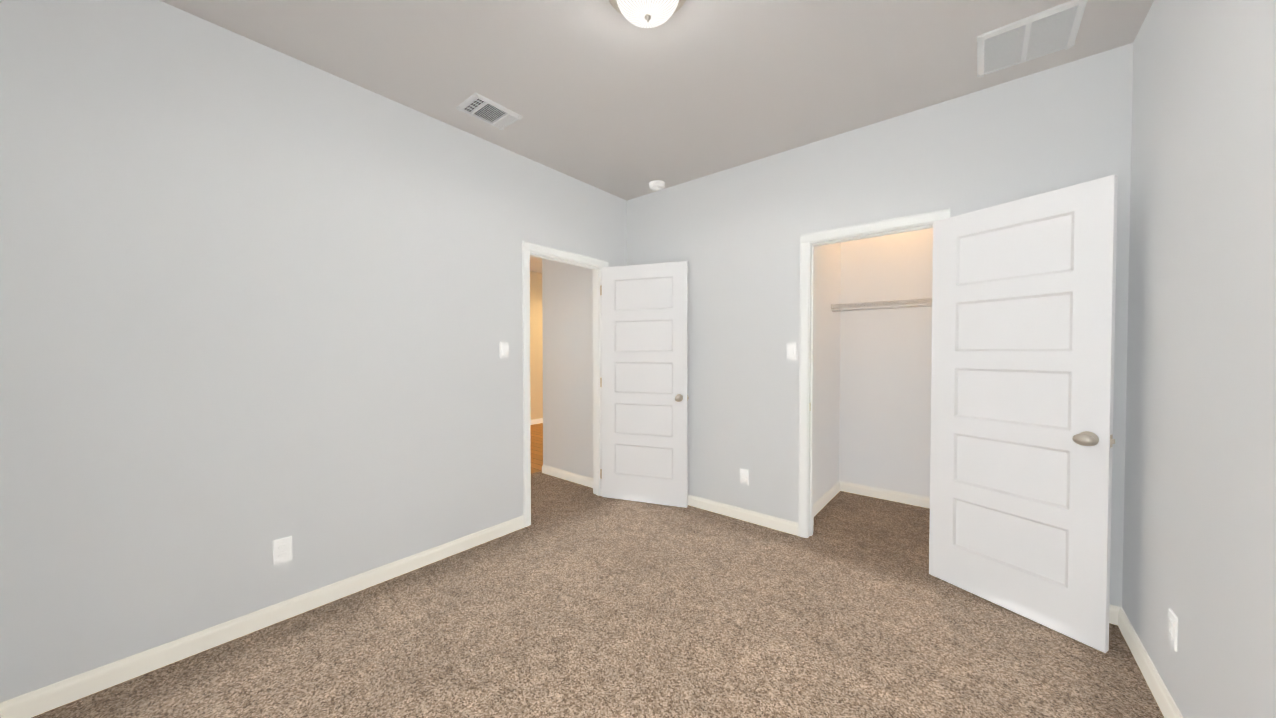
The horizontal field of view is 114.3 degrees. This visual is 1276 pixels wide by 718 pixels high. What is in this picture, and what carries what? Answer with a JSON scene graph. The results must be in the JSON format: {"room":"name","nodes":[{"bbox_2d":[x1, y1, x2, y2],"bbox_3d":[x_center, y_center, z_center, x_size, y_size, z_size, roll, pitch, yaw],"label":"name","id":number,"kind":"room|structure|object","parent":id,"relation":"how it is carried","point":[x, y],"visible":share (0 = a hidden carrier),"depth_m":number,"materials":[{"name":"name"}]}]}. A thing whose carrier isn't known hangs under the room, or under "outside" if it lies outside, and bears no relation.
{"room":"empty bedroom","nodes":[
{"label":"empty bedroom","id":0,"kind":"room"},
{"bbox_2d":[0,0,626,702],"bbox_3d":[-1.200,-0.114,2.686,0.120,2.720,3.520,1,1,40],"label":"wall","id":1,"kind":"structure","parent":0,"point":[256,298],"depth_m":1.83,"materials":[{"name":"paint"}]},
{"bbox_2d":[0,699,11,717],"bbox_3d":[-1.008,1.242,0.427,3.090,0.085,0.014,1,1,40],"label":"baseboard","id":2,"kind":"structure","parent":1,"relation":"attached to","point":[6,707],"depth_m":1.42,"materials":[{"name":"white paint"}]},
{"bbox_2d":[1,515,524,717],"bbox_3d":[-1.508,1.212,2.232,0.014,0.085,2.093,1,1,40],"label":"baseboard","id":3,"kind":"structure","parent":1,"relation":"attached to","point":[46,699],"depth_m":1.83,"materials":[{"name":"white paint"}]},
{"bbox_2d":[273,536,291,564],"bbox_3d":[-1.713,0.923,1.986,0.008,0.117,0.072,1,1,40],"label":"outlet","id":4,"kind":"object","parent":1,"relation":"attached to","point":[282,550],"visible":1,"depth_m":1.98,"materials":[{"name":"white plastic"}]},
{"bbox_2d":[500,342,508,357],"bbox_3d":[-0.939,-0.062,2.899,0.012,0.117,0.072,1,1,40],"label":"light switch","id":5,"kind":"object","parent":1,"relation":"attached to","point":[504,349],"visible":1,"depth_m":2.89,"materials":[{"name":"white plastic"}]},
{"bbox_2d":[522,241,608,526],"bbox_3d":[-0.606,0.183,3.407,0.154,2.102,0.894,1,1,40],"label":"trim","id":6,"kind":"structure","parent":1,"relation":"attached to","point":[529,249],"depth_m":3.32,"materials":[{"name":"white paint"}]},
{"bbox_2d":[602,261,688,507],"bbox_3d":[0.048,0.210,3.511,0.780,2.020,0.175,0,1,20],"label":"hall door","id":7,"kind":"structure","parent":1,"relation":"in","point":[645,397],"depth_m":3.49,"materials":[{"name":"white paint"}]},
{"bbox_2d":[530,423,542,473],"bbox_3d":[-1.515,1.241,5.947,2.600,0.100,5.120,1,1,40],"label":"floor","id":8,"kind":"structure","parent":0,"point":[536,442],"depth_m":5.57,"materials":[{"name":"brown wood"}]},
{"bbox_2d":[530,271,542,419],"bbox_3d":[-2.469,-0.182,6.715,0.120,2.720,5.120,1,1,40],"label":"wall","id":9,"kind":"structure","parent":0,"point":[536,363],"depth_m":7.39,"materials":[{"name":"beige paint"}]},
{"bbox_2d":[530,418,542,424],"bbox_3d":[-2.264,1.133,6.879,0.014,0.085,4.400,1,1,40],"label":"baseboard","id":10,"kind":"structure","parent":9,"relation":"attached to","point":[535,421],"depth_m":7.40,"materials":[{"name":"white paint"}]},
{"bbox_2d":[542,259,549,465],"bbox_3d":[0.082,-0.163,5.624,0.120,2.720,3.300,1,1,40],"label":"wall","id":11,"kind":"structure","parent":0,"point":[545,263],"depth_m":4.36,"materials":[{"name":"paint"}]},
{"bbox_2d":[550,260,592,477],"bbox_3d":[-0.591,-0.138,4.117,0.770,2.720,0.120,1,1,40],"label":"wall","id":12,"kind":"structure","parent":0,"point":[567,301],"depth_m":4.10,"materials":[{"name":"paint"}]},
{"bbox_2d":[542,465,592,487],"bbox_3d":[-0.676,1.180,4.123,0.880,0.085,0.014,1,1,40],"label":"baseboard","id":13,"kind":"structure","parent":12,"relation":"attached to","point":[571,477],"depth_m":4.13,"materials":[{"name":"white paint"}]},
{"bbox_2d":[31,471,1163,717],"bbox_3d":[0.064,1.300,2.447,4.300,0.100,4.730,1,1,40],"label":"floor carpet","id":14,"kind":"object","parent":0,"point":[577,601],"visible":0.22,"depth_m":1.84,"materials":[{"name":"brown carpet"}]},
{"bbox_2d":[160,0,1153,272],"bbox_3d":[-0.336,-1.555,3.953,6.900,0.120,6.610,1,1,40],"label":"ceiling","id":15,"kind":"structure","parent":0,"point":[604,96],"depth_m":2.04,"materials":[{"name":"paint"}]},
{"bbox_2d":[456,93,521,129],"bbox_3d":[-0.882,-1.463,2.451,0.220,0.014,0.300,1,1,40],"label":"ceiling vent","id":16,"kind":"object","parent":15,"relation":"in","point":[481,107],"visible":1,"depth_m":2.43,"materials":[{"name":"white metal"}]},
{"bbox_2d":[609,0,685,27],"bbox_3d":[0.038,-1.385,1.604,0.336,0.141,0.336,1,1,40],"label":"dome ceiling light","id":17,"kind":"object","parent":15,"relation":"attached to","point":[647,13],"visible":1,"depth_m":1.60,"materials":[{"name":"white glass"}]},
{"bbox_2d":[649,180,664,190],"bbox_3d":[0.161,-1.464,3.489,0.134,0.046,0.134,1,1,40],"label":"smoke detector","id":18,"kind":"object","parent":15,"relation":"attached to","point":[656,185],"visible":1,"depth_m":3.45,"materials":[{"name":"white plastic"}]},
{"bbox_2d":[977,0,1087,76],"bbox_3d":[1.779,-1.453,1.888,0.345,0.014,0.352,1,1,40],"label":"ceiling vent","id":19,"kind":"object","parent":15,"relation":"in","point":[1048,31],"visible":0.98,"depth_m":1.86,"materials":[{"name":"white metal"}]},
{"bbox_2d":[814,243,840,503],"bbox_3d":[1.488,-0.127,3.450,0.120,2.720,1.090,1,1,40],"label":"wall","id":20,"kind":"structure","parent":0,"point":[827,368],"depth_m":3.51,"materials":[{"name":"white paint"}]},
{"bbox_2d":[814,481,842,515],"bbox_3d":[1.533,1.192,3.410,0.030,0.085,1.050,1,1,40],"label":"baseboard","id":21,"kind":"structure","parent":20,"relation":"attached to","point":[838,487],"depth_m":3.52,"materials":[{"name":"white paint"}]},
{"bbox_2d":[627,43,1132,606],"bbox_3d":[1.128,-0.118,2.963,3.110,2.720,0.120,1,1,40],"label":"wall","id":22,"kind":"structure","parent":0,"point":[733,235],"depth_m":2.87,"materials":[{"name":"paint"}]},
{"bbox_2d":[688,495,797,535],"bbox_3d":[0.510,1.192,3.411,1.613,0.085,0.014,1,1,40],"label":"baseboard","id":23,"kind":"structure","parent":22,"relation":"attached to","point":[790,527],"depth_m":3.14,"materials":[{"name":"white paint"}]},
{"bbox_2d":[740,468,748,484],"bbox_3d":[0.814,0.903,3.158,0.072,0.117,0.008,1,1,40],"label":"outlet","id":24,"kind":"object","parent":22,"relation":"attached to","point":[744,476],"visible":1,"depth_m":3.15,"materials":[{"name":"white plastic"}]},
{"bbox_2d":[787,343,796,358],"bbox_3d":[1.086,-0.058,2.913,0.072,0.116,0.012,1,1,40],"label":"light switch","id":25,"kind":"object","parent":22,"relation":"attached to","point":[791,350],"visible":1,"depth_m":2.91,"materials":[{"name":"white plastic"}]},
{"bbox_2d":[798,209,949,537],"bbox_3d":[1.492,0.196,2.666,0.829,2.102,0.154,1,1,40],"label":"trim","id":26,"kind":"structure","parent":22,"relation":"attached to","point":[810,242],"depth_m":2.85,"materials":[{"name":"white paint"}]},
{"bbox_2d":[929,174,1117,652],"bbox_3d":[1.849,0.235,2.053,0.175,2.020,0.718,0,1,-26],"label":"closet door","id":27,"kind":"structure","parent":22,"relation":"in","point":[1023,343],"depth_m":1.97,"materials":[{"name":"white paint"}]},
{"bbox_2d":[1109,604,1117,623],"bbox_3d":[2.017,1.213,2.160,0.648,0.085,0.014,1,1,40],"label":"baseboard","id":28,"kind":"structure","parent":22,"relation":"attached to","point":[1110,606],"depth_m":1.96,"materials":[{"name":"white paint"}]},
{"bbox_2d":[839,228,932,497],"bbox_3d":[2.463,-0.126,3.427,1.650,2.720,0.120,1,1,40],"label":"wall","id":29,"kind":"structure","parent":0,"point":[885,397],"depth_m":3.59,"materials":[{"name":"white paint"}]},
{"bbox_2d":[831,298,931,311],"bbox_3d":[2.370,-0.318,3.218,1.530,0.314,0.317,1,1,40],"label":"wire closet shelf","id":30,"kind":"object","parent":29,"relation":"attached to","point":[926,301],"visible":0.42,"depth_m":3.38,"materials":[{"name":"white metal"}]},
{"bbox_2d":[843,482,929,507],"bbox_3d":[2.466,1.193,3.360,1.530,0.085,0.014,1,1,40],"label":"baseboard","id":31,"kind":"structure","parent":29,"relation":"attached to","point":[879,493],"depth_m":3.59,"materials":[{"name":"white paint"}]},
{"bbox_2d":[1122,0,1275,717],"bbox_3d":[1.672,-0.087,1.089,0.120,2.720,4.730,1,1,40],"label":"wall","id":32,"kind":"structure","parent":0,"point":[1199,547],"depth_m":1.26,"materials":[{"name":"paint"}]},
{"bbox_2d":[1112,605,1182,717],"bbox_3d":[1.234,1.238,0.689,0.014,0.085,3.280,1,1,40],"label":"baseboard","id":33,"kind":"structure","parent":32,"relation":"attached to","point":[1160,692],"depth_m":1.62,"materials":[{"name":"white paint"}]},
{"bbox_2d":[1168,608,1177,650],"bbox_3d":[1.862,0.943,1.436,0.008,0.117,0.071,1,1,40],"label":"outlet","id":34,"kind":"object","parent":32,"relation":"attached to","point":[1172,628],"visible":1,"depth_m":1.43,"materials":[{"name":"white plastic"}]}
]}

